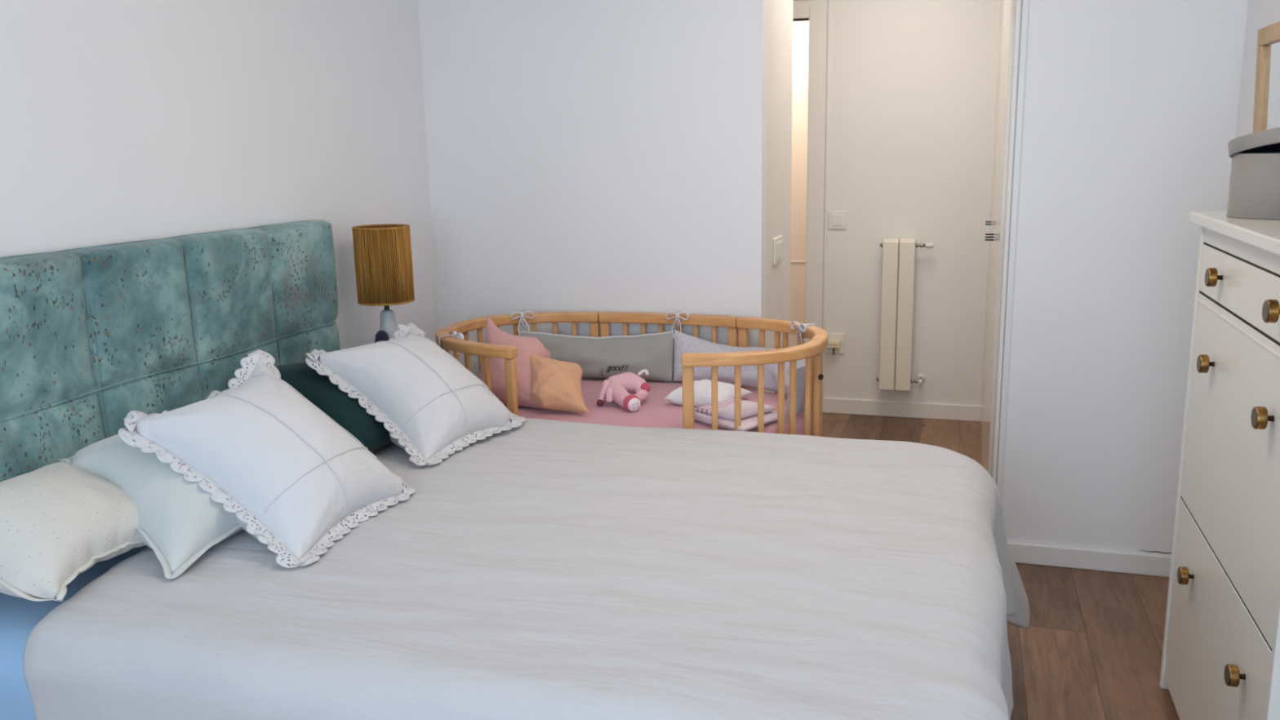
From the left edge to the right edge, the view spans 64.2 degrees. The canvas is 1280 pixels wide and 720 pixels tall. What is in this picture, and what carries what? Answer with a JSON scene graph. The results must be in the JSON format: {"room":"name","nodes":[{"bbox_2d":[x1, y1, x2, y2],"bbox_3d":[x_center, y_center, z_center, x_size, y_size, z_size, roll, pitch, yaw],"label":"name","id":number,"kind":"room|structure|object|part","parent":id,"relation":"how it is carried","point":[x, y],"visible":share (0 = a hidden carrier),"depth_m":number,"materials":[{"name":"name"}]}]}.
{"room":"bedroom","nodes":[
{"label":"bedroom","id":0,"kind":"room"},
{"bbox_2d":[0,0,438,349],"bbox_3d":[-1.575,-0.190,1.806,0.100,2.600,4.894,3,12,17],"label":"wall","id":1,"kind":"structure","parent":0,"point":[122,121],"depth_m":2.83,"materials":[{"name":"paint"}]},
{"bbox_2d":[765,0,793,392],"bbox_3d":[0.495,-0.679,3.942,0.090,2.600,0.551,3,12,17],"label":"wall","id":2,"kind":"structure","parent":0,"point":[780,12],"depth_m":3.89,"materials":[{"name":"paint"}]},
{"bbox_2d":[773,235,782,264],"bbox_3d":[0.531,-0.423,3.921,0.013,0.098,0.150,3,12,17],"label":"light switch","id":3,"kind":"object","parent":2,"relation":"attached to","point":[777,242],"visible":1,"depth_m":3.88,"materials":[{"name":"white plastic"}]},
{"bbox_2d":[417,0,1248,555],"bbox_3d":[0.515,-0.609,3.606,2.773,2.600,0.090,3,12,17],"label":"wall","id":4,"kind":"structure","parent":0,"point":[599,156],"depth_m":3.53,"materials":[{"name":"paint"}]},
{"bbox_2d":[991,0,1028,499],"bbox_3d":[1.235,-0.577,3.379,0.033,2.600,0.112,3,12,17],"label":"trim","id":5,"kind":"structure","parent":4,"relation":"attached to","point":[1022,6],"depth_m":3.37,"materials":[{"name":"paint"}]},
{"bbox_2d":[1007,541,1171,577],"bbox_3d":[1.554,0.683,3.493,0.615,0.073,0.014,3,12,17],"label":"baseboard","id":6,"kind":"structure","parent":4,"relation":"attached to","point":[1022,553],"depth_m":3.49,"materials":[{"name":"paint"}]},
{"bbox_2d":[1138,550,1171,554],"bbox_3d":[1.755,0.647,3.427,0.150,0.007,0.001,3,12,17],"label":"trim","id":7,"kind":"structure","parent":4,"relation":"attached to","point":[1139,550],"depth_m":3.43,"materials":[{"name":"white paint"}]},
{"bbox_2d":[790,0,1000,405],"bbox_3d":[0.983,-1.114,5.981,2.400,2.600,1.210,3,12,17],"label":"wall","id":8,"kind":"structure","parent":0,"point":[913,83],"depth_m":5.26,"materials":[{"name":"paint"}]},
{"bbox_2d":[792,0,831,412],"bbox_3d":[0.545,-0.793,5.587,0.930,2.150,0.118,3,12,17],"label":"trim","id":9,"kind":"structure","parent":8,"relation":"attached to","point":[816,14],"depth_m":5.34,"materials":[{"name":"paint"}]},
{"bbox_2d":[824,333,844,353],"bbox_3d":[1.050,-0.090,5.523,0.114,0.112,0.014,3,12,17],"label":"wall socket","id":10,"kind":"object","parent":8,"relation":"attached to","point":[841,336],"visible":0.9,"depth_m":5.51,"materials":[{"name":"white plastic"}]},
{"bbox_2d":[826,339,840,355],"bbox_3d":[1.042,-0.068,5.497,0.072,0.077,0.045,3,12,17],"label":"plug adapter","id":11,"kind":"object","parent":10,"relation":"attached to","point":[833,344],"visible":0.86,"depth_m":5.47,"materials":[{"name":"beige plastic"}]},
{"bbox_2d":[828,211,846,228],"bbox_3d":[1.042,-0.738,5.387,0.092,0.092,0.013,3,12,17],"label":"light switch","id":12,"kind":"object","parent":8,"relation":"attached to","point":[837,220],"visible":1,"depth_m":5.38,"materials":[{"name":"white plastic"}]},
{"bbox_2d":[823,397,981,422],"bbox_3d":[1.407,0.265,5.484,0.833,0.085,0.014,3,12,17],"label":"baseboard","id":13,"kind":"structure","parent":8,"relation":"attached to","point":[831,405],"depth_m":5.47,"materials":[{"name":"paint"}]},
{"bbox_2d":[875,238,933,391],"bbox_3d":[1.382,-0.236,5.335,0.268,0.797,0.104,3,12,17],"label":"radiator","id":14,"kind":"object","parent":8,"relation":"attached to","point":[899,255],"visible":1,"depth_m":5.30,"materials":[{"name":"metal"}]},
{"bbox_2d":[822,412,1179,719],"bbox_3d":[0.426,0.833,3.314,3.100,0.100,8.700,3,12,17],"label":"floor","id":15,"kind":"structure","parent":0,"point":[1091,648],"depth_m":3.04,"materials":[{"name":"brown wood"}]},
{"bbox_2d":[0,219,340,481],"bbox_3d":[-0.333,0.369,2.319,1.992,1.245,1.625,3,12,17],"label":"headboard","id":16,"kind":"object","parent":15,"relation":"on","point":[91,337],"visible":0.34,"depth_m":2.49,"materials":[{"name":"teal fabric"}]},
{"bbox_2d":[0,545,146,719],"bbox_3d":[-0.293,0.575,2.370,1.859,0.401,1.541,3,12,17],"label":"fitted sheet","id":17,"kind":"object","parent":16,"relation":"on","point":[19,616],"visible":0.02,"depth_m":1.88,"materials":[{"name":"blue fabric"}]},
{"bbox_2d":[0,456,146,601],"bbox_3d":[-1.166,0.318,2.014,0.359,0.169,0.491,3,12,17],"label":"pillow","id":18,"kind":"object","parent":17,"relation":"on","point":[58,520],"visible":0.87,"depth_m":1.93,"materials":[{"name":"beige fabric"}]},
{"bbox_3d":[-1.211,0.071,2.539,0.009,0.646,1.565,3,12,17],"label":"seam cord","id":19,"kind":"part","parent":16,"relation":"part of","materials":[{"name":"teal fabric"}]},
{"bbox_2d":[22,417,1030,719],"bbox_3d":[-0.056,0.673,2.264,1.920,0.676,1.881,3,12,17],"label":"duvet","id":20,"kind":"object","parent":16,"relation":"on","point":[540,569],"visible":0.88,"depth_m":1.84,"materials":[{"name":"grey fabric"}]},
{"bbox_2d":[57,390,243,579],"bbox_3d":[-0.983,0.237,2.263,0.481,0.217,0.587,4,13,24],"label":"pillow","id":21,"kind":"object","parent":20,"relation":"on","point":[180,521],"visible":0.34,"depth_m":2.06,"materials":[{"name":"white fabric"}]},
{"bbox_2d":[118,349,415,568],"bbox_3d":[-0.796,0.188,2.241,0.498,0.315,0.527,3,12,17],"label":"cushion","id":22,"kind":"object","parent":20,"relation":"on","point":[290,474],"visible":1,"depth_m":2.12,"materials":[{"name":"white fabric"}]},
{"bbox_2d":[238,361,393,452],"bbox_3d":[-0.849,0.111,2.872,0.478,0.209,0.405,6,14,30],"label":"cushion","id":23,"kind":"object","parent":20,"relation":"on","point":[346,411],"visible":0.25,"depth_m":2.73,"materials":[{"name":"green fabric"}]},
{"bbox_2d":[305,322,525,466],"bbox_3d":[-0.631,0.075,2.893,0.482,0.263,0.538,5,13,26],"label":"cushion","id":24,"kind":"object","parent":20,"relation":"on","point":[427,401],"visible":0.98,"depth_m":2.78,"materials":[{"name":"white fabric"}]},
{"bbox_2d":[435,311,828,436],"bbox_3d":[-0.032,0.315,3.519,1.337,0.849,0.762,3,12,17],"label":"crib","id":25,"kind":"object","parent":15,"relation":"on","point":[811,351],"visible":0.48,"depth_m":3.23,"materials":[{"name":"brown wood"}]},
{"bbox_3d":[-0.398,0.392,3.275,0.034,0.813,0.022,5,13,27],"label":"post","id":26,"kind":"part","parent":25,"relation":"part of","materials":[{"name":"brown wood"}]},
{"bbox_3d":[-0.466,-0.100,3.562,0.441,0.036,0.740,3,12,17],"label":"rail","id":27,"kind":"part","parent":25,"relation":"part of","materials":[{"name":"brown wood"}]},
{"bbox_3d":[-0.163,0.254,3.911,0.034,0.813,0.022,1,12,9],"label":"post","id":28,"kind":"part","parent":25,"relation":"part of","materials":[{"name":"brown wood"}]},
{"bbox_3d":[-0.128,0.059,3.863,0.034,0.413,0.022,1,12,11],"label":"post","id":29,"kind":"part","parent":25,"relation":"part of","materials":[{"name":"brown wood"}]},
{"bbox_2d":[504,378,812,435],"bbox_3d":[-0.037,0.211,3.488,1.240,0.150,0.678,3,12,17],"label":"mattress","id":30,"kind":"object","parent":25,"relation":"on","point":[655,411],"visible":0.17,"depth_m":3.32,"materials":[{"name":"pink fabric"}]},
{"bbox_2d":[478,315,550,408],"bbox_3d":[-0.411,0.006,3.445,0.310,0.279,0.219,3,12,17],"label":"cushion","id":31,"kind":"object","parent":30,"relation":"on","point":[526,345],"visible":0.59,"depth_m":3.39,"materials":[{"name":"fabric"}]},
{"bbox_2d":[529,353,590,413],"bbox_3d":[-0.273,0.068,3.344,0.235,0.185,0.180,0,12,4],"label":"cushion","id":32,"kind":"object","parent":30,"relation":"on","point":[556,384],"visible":1,"depth_m":3.30,"materials":[{"name":"fabric"}]},
{"bbox_2d":[438,311,688,381],"bbox_3d":[-0.309,-0.039,3.714,0.920,0.254,0.410,-6,13,-23],"label":"cushion","id":33,"kind":"object","parent":30,"relation":"on","point":[606,357],"visible":0.84,"depth_m":3.75,"materials":[{"name":"grey fabric"}]},
{"bbox_2d":[596,368,650,412],"bbox_3d":[-0.054,0.100,3.413,0.165,0.104,0.221,3,12,17],"label":"pig","id":34,"kind":"object","parent":30,"relation":"on","point":[618,388],"visible":1,"depth_m":3.40},
{"bbox_3d":[-0.118,0.104,3.410,0.028,0.071,0.072,3,12,17],"label":"leg","id":35,"kind":"part","parent":34,"relation":"part of","materials":[{"name":"pink fabric"}]},
{"bbox_2d":[665,379,751,407],"bbox_3d":[0.227,0.102,3.427,0.225,0.072,0.228,6,14,32],"label":"pillow","id":36,"kind":"object","parent":30,"relation":"on","point":[702,388],"visible":0.52,"depth_m":3.37,"materials":[{"name":"white fabric"}]},
{"bbox_2d":[693,398,777,431],"bbox_3d":[0.300,0.169,3.188,0.227,0.041,0.221,10,16,44],"label":"folded blanket","id":37,"kind":"object","parent":30,"relation":"on","point":[726,409],"visible":0.76,"depth_m":3.15,"materials":[{"name":"white fabric"}]},
{"bbox_2d":[673,321,815,417],"bbox_3d":[0.414,-0.009,3.503,0.290,0.254,0.688,-8,14,-30],"label":"cushion","id":38,"kind":"object","parent":30,"relation":"on","point":[683,343],"visible":0.46,"depth_m":3.60,"materials":[{"name":"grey fabric"}]},
{"bbox_3d":[0.102,-0.150,3.744,0.535,0.036,0.062,3,12,19],"label":"rail","id":39,"kind":"part","parent":25,"relation":"part of","materials":[{"name":"brown wood"}]},
{"bbox_3d":[0.150,0.415,3.109,0.034,0.813,0.022,0,12,6],"label":"post","id":40,"kind":"part","parent":25,"relation":"part of","materials":[{"name":"brown wood"}]},
{"bbox_3d":[0.338,0.082,3.705,0.034,0.413,0.022,5,13,27],"label":"post","id":41,"kind":"part","parent":25,"relation":"part of","materials":[{"name":"brown wood"}]},
{"bbox_3d":[0.377,0.281,3.727,0.034,0.813,0.022,6,14,30],"label":"post","id":42,"kind":"part","parent":25,"relation":"part of","materials":[{"name":"brown wood"}]},
{"bbox_3d":[0.407,-0.061,3.284,0.385,0.036,0.721,3,12,17],"label":"rail","id":43,"kind":"part","parent":25,"relation":"part of","materials":[{"name":"brown wood"}]},
{"bbox_3d":[0.569,0.367,3.296,0.023,0.813,0.046,3,12,17],"label":"post","id":44,"kind":"part","parent":25,"relation":"part of","materials":[{"name":"brown wood"}]},
{"bbox_2d":[1159,211,1279,719],"bbox_3d":[1.346,0.353,2.176,0.251,1.266,0.987,3,12,17],"label":"cabinet","id":45,"kind":"object","parent":15,"relation":"on","point":[1220,657],"visible":1,"depth_m":2.16,"materials":[{"name":"paint"}]},
{"bbox_3d":[1.292,0.516,2.447,0.001,0.038,0.038,3,12,17],"label":"knob","id":46,"kind":"part","parent":45,"relation":"part of","materials":[{"name":"brown metal"}]},
{"bbox_3d":[1.485,0.278,2.589,0.208,1.238,0.020,3,12,17],"label":"panel","id":47,"kind":"part","parent":45,"relation":"part of","materials":[{"name":"paint"}]},
{"bbox_3d":[1.301,0.517,2.444,0.018,0.042,0.042,3,12,17],"label":"knob","id":48,"kind":"part","parent":45,"relation":"part of","materials":[{"name":"gold metal"}]},
{"bbox_3d":[1.316,0.517,2.440,0.013,0.012,0.012,3,12,17],"label":"knob stem","id":49,"kind":"part","parent":45,"relation":"part of","materials":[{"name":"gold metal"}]},
{"bbox_3d":[1.282,0.008,2.341,0.001,0.038,0.038,3,12,17],"label":"knob","id":50,"kind":"part","parent":45,"relation":"part of","materials":[{"name":"brown metal"}]},
{"bbox_3d":[1.290,0.009,2.338,0.018,0.042,0.042,3,12,17],"label":"knob","id":51,"kind":"part","parent":45,"relation":"part of","materials":[{"name":"gold metal"}]},
{"bbox_3d":[1.278,-0.187,2.301,0.001,0.038,0.038,3,12,17],"label":"knob","id":52,"kind":"part","parent":45,"relation":"part of","materials":[{"name":"brown metal"}]},
{"bbox_3d":[1.305,0.009,2.334,0.013,0.012,0.012,3,12,17],"label":"knob stem","id":53,"kind":"part","parent":45,"relation":"part of","materials":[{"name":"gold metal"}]},
{"bbox_3d":[1.286,-0.186,2.298,0.018,0.042,0.042,3,12,17],"label":"knob","id":54,"kind":"part","parent":45,"relation":"part of","materials":[{"name":"gold metal"}]},
{"bbox_3d":[1.268,0.652,2.262,0.014,0.432,0.865,3,12,17],"label":"flap door","id":55,"kind":"part","parent":45,"relation":"part of","materials":[{"name":"paint"}]},
{"bbox_3d":[1.301,-0.185,2.293,0.013,0.012,0.012,3,12,17],"label":"knob stem","id":56,"kind":"part","parent":45,"relation":"part of","materials":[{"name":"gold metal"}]},
{"bbox_3d":[1.145,0.614,1.991,0.001,0.038,0.038,3,12,17],"label":"knob","id":57,"kind":"part","parent":45,"relation":"part of","materials":[{"name":"brown metal"}]},
{"bbox_3d":[1.258,0.178,2.163,0.014,0.523,0.865,3,12,17],"label":"flap door","id":58,"kind":"part","parent":45,"relation":"part of","materials":[{"name":"paint"}]},
{"bbox_3d":[1.154,0.615,1.988,0.018,0.042,0.042,3,12,17],"label":"knob","id":59,"kind":"part","parent":45,"relation":"part of","materials":[{"name":"gold metal"}]},
{"bbox_3d":[1.252,-0.141,2.097,0.014,0.113,0.865,3,12,17],"label":"drawer","id":60,"kind":"part","parent":45,"relation":"part of","materials":[{"name":"paint"}]},
{"bbox_3d":[1.169,0.615,1.984,0.013,0.012,0.012,3,12,17],"label":"knob stem","id":61,"kind":"part","parent":45,"relation":"part of","materials":[{"name":"black metal"}]},
{"bbox_2d":[1226,127,1279,219],"bbox_3d":[1.437,-0.428,2.302,0.204,0.206,0.204,3,12,17],"label":"box","id":62,"kind":"object","parent":45,"relation":"on","point":[1254,193],"visible":1,"depth_m":2.26,"materials":[{"name":"grey fabric"}]},
{"bbox_3d":[1.436,-0.491,2.289,0.204,0.077,0.204,3,12,17],"label":"lid","id":63,"kind":"part","parent":62,"relation":"part of","materials":[{"name":"grey fabric"}]},
{"bbox_3d":[1.134,0.106,1.885,0.001,0.038,0.038,3,12,17],"label":"knob","id":64,"kind":"part","parent":45,"relation":"part of","materials":[{"name":"brown metal"}]},
{"bbox_3d":[1.143,0.107,1.883,0.018,0.042,0.042,3,12,17],"label":"knob","id":65,"kind":"part","parent":45,"relation":"part of","materials":[{"name":"gold metal"}]},
{"bbox_3d":[1.130,-0.088,1.845,0.001,0.038,0.038,3,12,17],"label":"knob","id":66,"kind":"part","parent":45,"relation":"part of","materials":[{"name":"brown metal"}]},
{"bbox_3d":[1.158,0.107,1.878,0.013,0.012,0.012,3,12,17],"label":"knob stem","id":67,"kind":"part","parent":45,"relation":"part of","materials":[{"name":"black metal"}]},
{"bbox_3d":[1.217,0.457,1.759,0.208,1.238,0.020,3,12,17],"label":"panel","id":68,"kind":"part","parent":45,"relation":"part of","materials":[{"name":"paint"}]},
{"bbox_3d":[1.139,-0.088,1.842,0.018,0.042,0.042,3,12,17],"label":"knob","id":69,"kind":"part","parent":45,"relation":"part of","materials":[{"name":"gold metal"}]},
{"bbox_3d":[-0.837,0.461,3.578,0.272,0.572,0.320,3,12,17],"label":"nightstand","id":70,"kind":"object","parent":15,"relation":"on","visible":0},
{"bbox_2d":[374,329,389,342],"bbox_3d":[-0.838,0.056,3.353,0.052,0.312,0.052,3,12,17],"label":"toiletry bottle","id":71,"kind":"object","parent":70,"relation":"on","point":[381,335],"visible":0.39,"depth_m":3.31,"materials":[{"name":"plastic"}]},
{"bbox_2d":[351,223,414,338],"bbox_3d":[-0.848,-0.128,3.431,0.186,0.642,0.186,3,12,17],"label":"table lamp","id":72,"kind":"object","parent":70,"relation":"on","point":[383,258],"visible":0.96,"depth_m":3.33,"materials":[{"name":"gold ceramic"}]},
{"bbox_3d":[-0.852,-0.318,3.392,0.186,0.246,0.185,3,12,17],"label":"lamp shade","id":73,"kind":"part","parent":72,"relation":"part of","materials":[{"name":"wicker"}]},
{"bbox_3d":[-0.849,-0.198,3.416,0.032,0.085,0.032,3,12,17],"label":"lamp stem","id":74,"kind":"part","parent":72,"relation":"part of","materials":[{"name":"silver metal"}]},
{"bbox_2d":[1235,0,1279,137],"bbox_3d":[1.163,-0.069,0.947,0.100,2.600,4.894,3,12,17],"label":"wall","id":75,"kind":"structure","parent":0,"point":[1261,14],"depth_m":2.98,"materials":[{"name":"paint"}]},
{"bbox_2d":[1253,21,1279,133],"bbox_3d":[1.548,-0.588,2.351,0.038,0.429,0.952,3,12,17],"label":"wall mirror","id":76,"kind":"object","parent":75,"relation":"attached to","point":[1267,89],"visible":0.52,"depth_m":2.70,"materials":[{"name":"brown wood"}]},
{"bbox_2d":[1262,40,1279,130],"bbox_3d":[1.552,-0.588,2.350,0.019,0.337,0.860,3,12,17],"label":"mirror glass","id":77,"kind":"object","parent":76,"relation":"attached to","point":[1270,49],"depth_m":2.67,"materials":[{"name":"white"}]},
{"bbox_3d":[1.553,-0.767,4.259,0.088,2.600,1.796,3,12,17],"label":"wall","id":78,"kind":"structure","parent":0,"visible":0},
{"bbox_2d":[982,0,1016,476],"bbox_3d":[1.345,-0.608,3.857,0.053,2.440,0.845,3,12,17],"label":"door","id":79,"kind":"structure","parent":78,"relation":"in","point":[1011,5],"depth_m":3.63,"materials":[{"name":"white paint"}]},
{"bbox_3d":[1.430,-0.502,4.171,0.036,0.028,0.016,3,12,17],"label":"handle","id":80,"kind":"part","parent":79,"relation":"part of","materials":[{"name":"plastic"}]}
]}

